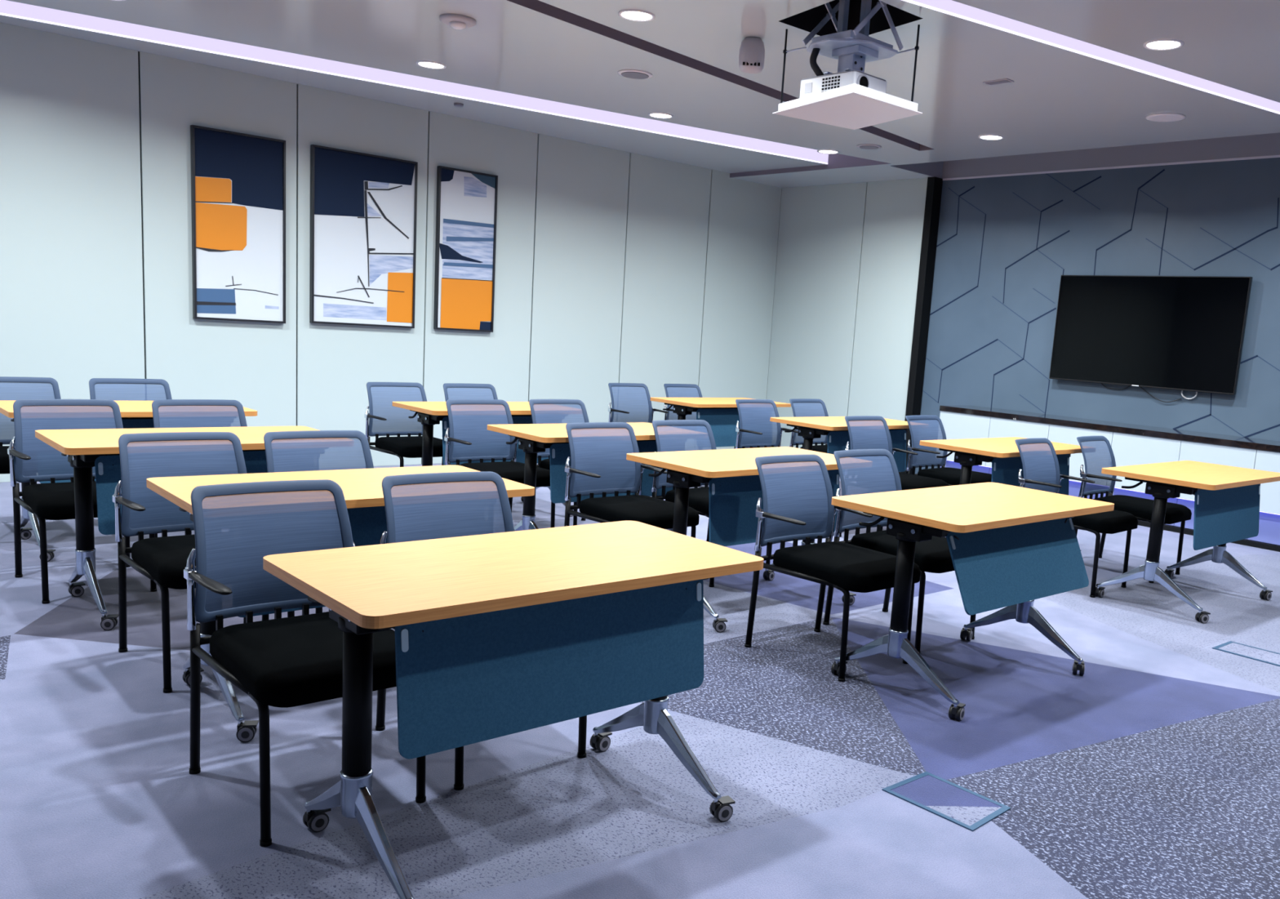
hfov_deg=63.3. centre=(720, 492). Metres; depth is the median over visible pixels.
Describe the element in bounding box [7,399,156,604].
mesh chair
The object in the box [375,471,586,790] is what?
mesh chair
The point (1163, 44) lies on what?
recessed light
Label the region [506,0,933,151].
air slot
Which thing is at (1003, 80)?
ceiling vent
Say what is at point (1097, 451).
mesh chair
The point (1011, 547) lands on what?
table
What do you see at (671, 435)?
mesh chair
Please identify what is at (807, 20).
trim
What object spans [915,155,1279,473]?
wall
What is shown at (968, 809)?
floor outlet cover
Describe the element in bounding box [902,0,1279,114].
linear light
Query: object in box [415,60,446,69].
recessed light
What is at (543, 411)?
mesh chair
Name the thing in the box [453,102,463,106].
sprinkler cover
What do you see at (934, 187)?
trim
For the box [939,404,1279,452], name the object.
countertop
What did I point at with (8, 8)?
linear light
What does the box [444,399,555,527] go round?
mesh chair
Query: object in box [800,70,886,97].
projector
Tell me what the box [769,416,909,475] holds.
table
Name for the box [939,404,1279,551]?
wall panel
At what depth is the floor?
3.28 m
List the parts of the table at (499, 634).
tilt lever, post, modesty panel, post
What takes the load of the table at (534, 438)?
on the floor
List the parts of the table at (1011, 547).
tilt lever, post, modesty panel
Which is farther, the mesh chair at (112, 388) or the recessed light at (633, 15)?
the mesh chair at (112, 388)
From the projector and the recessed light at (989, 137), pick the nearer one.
the projector
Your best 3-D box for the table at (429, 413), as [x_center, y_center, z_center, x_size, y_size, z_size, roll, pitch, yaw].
[-1.585,-0.219,7.117,1.161,0.750,0.643,-4,12,-42]
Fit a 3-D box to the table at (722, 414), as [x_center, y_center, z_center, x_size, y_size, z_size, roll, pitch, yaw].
[-0.007,-0.434,9.140,1.161,0.750,0.643,-5,12,-43]
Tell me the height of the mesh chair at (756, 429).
0.833 m
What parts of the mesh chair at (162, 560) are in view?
leg, rail, armrest, rail, leg, seat, backrest, panel, leg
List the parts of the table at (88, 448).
post, modesty panel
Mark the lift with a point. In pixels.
(852, 49)
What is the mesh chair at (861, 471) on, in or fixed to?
on the floor
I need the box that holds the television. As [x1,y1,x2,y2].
[1048,275,1252,402]
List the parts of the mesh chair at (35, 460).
leg, armrest, rail, leg, seat, backrest, panel, leg, leg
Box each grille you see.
[621,71,648,79]
[821,75,839,92]
[859,145,878,149]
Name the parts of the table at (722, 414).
post, modesty panel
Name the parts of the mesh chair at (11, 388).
seat, panel, backrest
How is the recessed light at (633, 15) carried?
in the ceiling at (1057, 100)
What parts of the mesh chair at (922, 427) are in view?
backrest, armrest, panel, seat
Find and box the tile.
[773,83,922,129]
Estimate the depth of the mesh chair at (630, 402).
9.32 m
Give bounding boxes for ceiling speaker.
[617,69,652,79]
[856,143,881,149]
[1145,112,1185,121]
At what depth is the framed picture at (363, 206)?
8.55 m
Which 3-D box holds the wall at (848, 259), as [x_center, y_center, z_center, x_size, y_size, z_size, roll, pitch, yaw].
[1.328,-1.809,11.222,0.060,2.985,2.109,-5,12,-43]
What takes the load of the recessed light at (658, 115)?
in the ceiling at (1057, 100)
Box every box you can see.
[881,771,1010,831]
[1212,640,1279,666]
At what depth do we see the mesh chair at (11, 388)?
5.93 m
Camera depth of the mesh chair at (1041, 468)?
6.19 m
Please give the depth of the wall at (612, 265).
8.44 m
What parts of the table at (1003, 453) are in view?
tilt lever, post, modesty panel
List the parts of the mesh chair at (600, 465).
leg, rail, armrest, rail, backrest, panel, seat, armrest, leg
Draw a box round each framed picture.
[190,124,285,323]
[309,144,417,328]
[433,165,497,332]
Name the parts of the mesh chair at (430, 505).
leg, backrest, panel, leg, leg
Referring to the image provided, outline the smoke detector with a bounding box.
[439,13,475,29]
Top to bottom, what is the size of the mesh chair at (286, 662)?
0.833 m
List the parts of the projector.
plate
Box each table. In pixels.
[0,400,257,561]
[35,426,318,630]
[146,464,534,742]
[262,520,764,898]
[391,401,573,516]
[487,422,672,531]
[626,446,856,632]
[650,397,791,487]
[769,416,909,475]
[831,482,1114,720]
[919,436,1082,550]
[1094,460,1279,623]
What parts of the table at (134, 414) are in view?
post, modesty panel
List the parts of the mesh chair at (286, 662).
leg, rail, armrest, rail, leg, backrest, panel, seat, leg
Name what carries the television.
attached to the wall at (1006, 242)
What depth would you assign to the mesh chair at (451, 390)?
7.89 m
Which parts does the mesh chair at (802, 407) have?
backrest, panel, seat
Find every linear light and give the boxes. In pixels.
[0,0,890,168]
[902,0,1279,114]
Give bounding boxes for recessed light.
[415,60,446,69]
[617,8,655,22]
[648,112,673,118]
[817,149,839,154]
[977,134,1004,140]
[1142,38,1183,50]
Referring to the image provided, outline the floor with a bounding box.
[0,462,1279,898]
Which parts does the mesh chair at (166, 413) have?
backrest, panel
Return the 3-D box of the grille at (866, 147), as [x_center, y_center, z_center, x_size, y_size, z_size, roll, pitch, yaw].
[1.262,-2.933,8.803,0.164,0.004,0.164,-5,12,-43]
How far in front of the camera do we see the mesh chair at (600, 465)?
5.46 m
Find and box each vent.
[742,62,759,66]
[982,78,1013,85]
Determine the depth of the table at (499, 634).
2.54 m
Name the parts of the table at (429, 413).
tilt lever, post, modesty panel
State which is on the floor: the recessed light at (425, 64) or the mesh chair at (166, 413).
the mesh chair at (166, 413)
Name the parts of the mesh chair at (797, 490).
leg, rail, armrest, backrest, panel, rail, leg, leg, seat, armrest, leg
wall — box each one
[0,22,782,482]
[766,177,927,448]
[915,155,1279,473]
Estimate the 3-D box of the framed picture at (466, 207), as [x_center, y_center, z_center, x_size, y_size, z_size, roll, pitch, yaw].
[-2.264,-2.139,9.199,0.570,1.390,0.045,-5,12,-43]
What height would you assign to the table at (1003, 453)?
0.750 m
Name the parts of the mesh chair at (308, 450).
leg, leg, backrest, panel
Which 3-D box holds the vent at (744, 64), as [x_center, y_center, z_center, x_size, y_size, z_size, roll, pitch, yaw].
[0.171,-2.384,5.759,0.096,0.016,0.009,4,9,2]
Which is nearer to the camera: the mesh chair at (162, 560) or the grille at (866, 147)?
the mesh chair at (162, 560)
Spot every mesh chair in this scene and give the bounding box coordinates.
[0,376,61,473]
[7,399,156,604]
[88,377,172,400]
[112,431,294,693]
[151,399,247,537]
[183,479,426,846]
[262,430,373,620]
[364,382,443,466]
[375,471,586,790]
[441,382,497,465]
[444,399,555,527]
[528,399,589,525]
[564,422,699,537]
[608,382,668,422]
[651,419,769,586]
[663,383,735,448]
[735,399,798,448]
[744,453,920,681]
[789,398,839,478]
[822,448,976,653]
[840,415,948,537]
[905,414,991,485]
[1014,437,1137,597]
[1074,435,1191,582]
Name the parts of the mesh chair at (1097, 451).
backrest, panel, armrest, leg, rail, seat, leg, leg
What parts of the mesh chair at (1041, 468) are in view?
backrest, panel, armrest, armrest, rail, leg, seat, leg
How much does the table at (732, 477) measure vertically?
0.750 m
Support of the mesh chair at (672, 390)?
on the floor
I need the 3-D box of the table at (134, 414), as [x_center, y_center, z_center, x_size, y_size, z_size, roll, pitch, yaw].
[-3.228,-0.096,5.651,1.161,0.750,0.643,-5,12,-43]
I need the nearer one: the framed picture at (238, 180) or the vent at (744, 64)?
the vent at (744, 64)
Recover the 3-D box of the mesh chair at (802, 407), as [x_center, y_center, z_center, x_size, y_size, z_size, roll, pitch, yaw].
[0.907,-0.332,8.623,0.510,0.833,0.674,-5,13,-45]
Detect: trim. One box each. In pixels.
[778,0,922,35]
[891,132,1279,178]
[902,177,942,474]
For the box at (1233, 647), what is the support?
on the floor
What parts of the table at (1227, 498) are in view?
tilt lever, post, modesty panel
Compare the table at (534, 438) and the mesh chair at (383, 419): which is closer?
the table at (534, 438)
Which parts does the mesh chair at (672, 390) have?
backrest, panel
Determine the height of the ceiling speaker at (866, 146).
0.013 m
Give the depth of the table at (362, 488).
3.53 m
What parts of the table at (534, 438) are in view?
tilt lever, post, modesty panel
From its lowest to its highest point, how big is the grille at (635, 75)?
0.004 m
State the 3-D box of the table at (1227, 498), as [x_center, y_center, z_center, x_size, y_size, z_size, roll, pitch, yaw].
[2.716,0.251,5.969,1.161,0.750,0.643,-5,12,-43]
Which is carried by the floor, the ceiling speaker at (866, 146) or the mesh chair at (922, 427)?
the mesh chair at (922, 427)
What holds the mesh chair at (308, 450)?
on the floor
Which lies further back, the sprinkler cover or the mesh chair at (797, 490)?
the sprinkler cover
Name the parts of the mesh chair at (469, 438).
armrest, backrest, panel, seat, leg, leg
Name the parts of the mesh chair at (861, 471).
leg, backrest, panel, leg, seat, leg, leg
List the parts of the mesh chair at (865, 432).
backrest, panel, armrest, seat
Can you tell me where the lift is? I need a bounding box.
[780,0,919,103]
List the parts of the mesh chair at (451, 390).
backrest, panel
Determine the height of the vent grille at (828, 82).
0.074 m
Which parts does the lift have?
threaded rod, tie rod, scissor arm, scissor arm, post, post, scissor arm, scissor arm, tie rod, threaded rod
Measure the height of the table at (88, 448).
0.750 m
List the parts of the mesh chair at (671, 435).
leg, rail, backrest, panel, seat, leg, leg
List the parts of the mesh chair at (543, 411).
seat, panel, backrest, leg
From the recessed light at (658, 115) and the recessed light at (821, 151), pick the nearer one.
the recessed light at (658, 115)
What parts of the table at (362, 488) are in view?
post, modesty panel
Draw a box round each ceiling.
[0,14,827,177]
[7,0,1279,188]
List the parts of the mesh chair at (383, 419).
armrest, rail, backrest, panel, leg, seat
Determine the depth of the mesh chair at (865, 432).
7.24 m
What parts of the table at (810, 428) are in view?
tilt lever, post, modesty panel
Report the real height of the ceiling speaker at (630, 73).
0.013 m
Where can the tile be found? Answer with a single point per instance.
(854, 106)
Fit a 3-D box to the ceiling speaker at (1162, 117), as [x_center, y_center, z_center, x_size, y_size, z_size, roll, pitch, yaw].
[3.010,-2.535,7.003,0.250,0.012,0.250,-5,12,-43]
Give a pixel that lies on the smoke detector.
(457, 21)
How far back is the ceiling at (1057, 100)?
6.25 m
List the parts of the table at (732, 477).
tilt lever, post, modesty panel, post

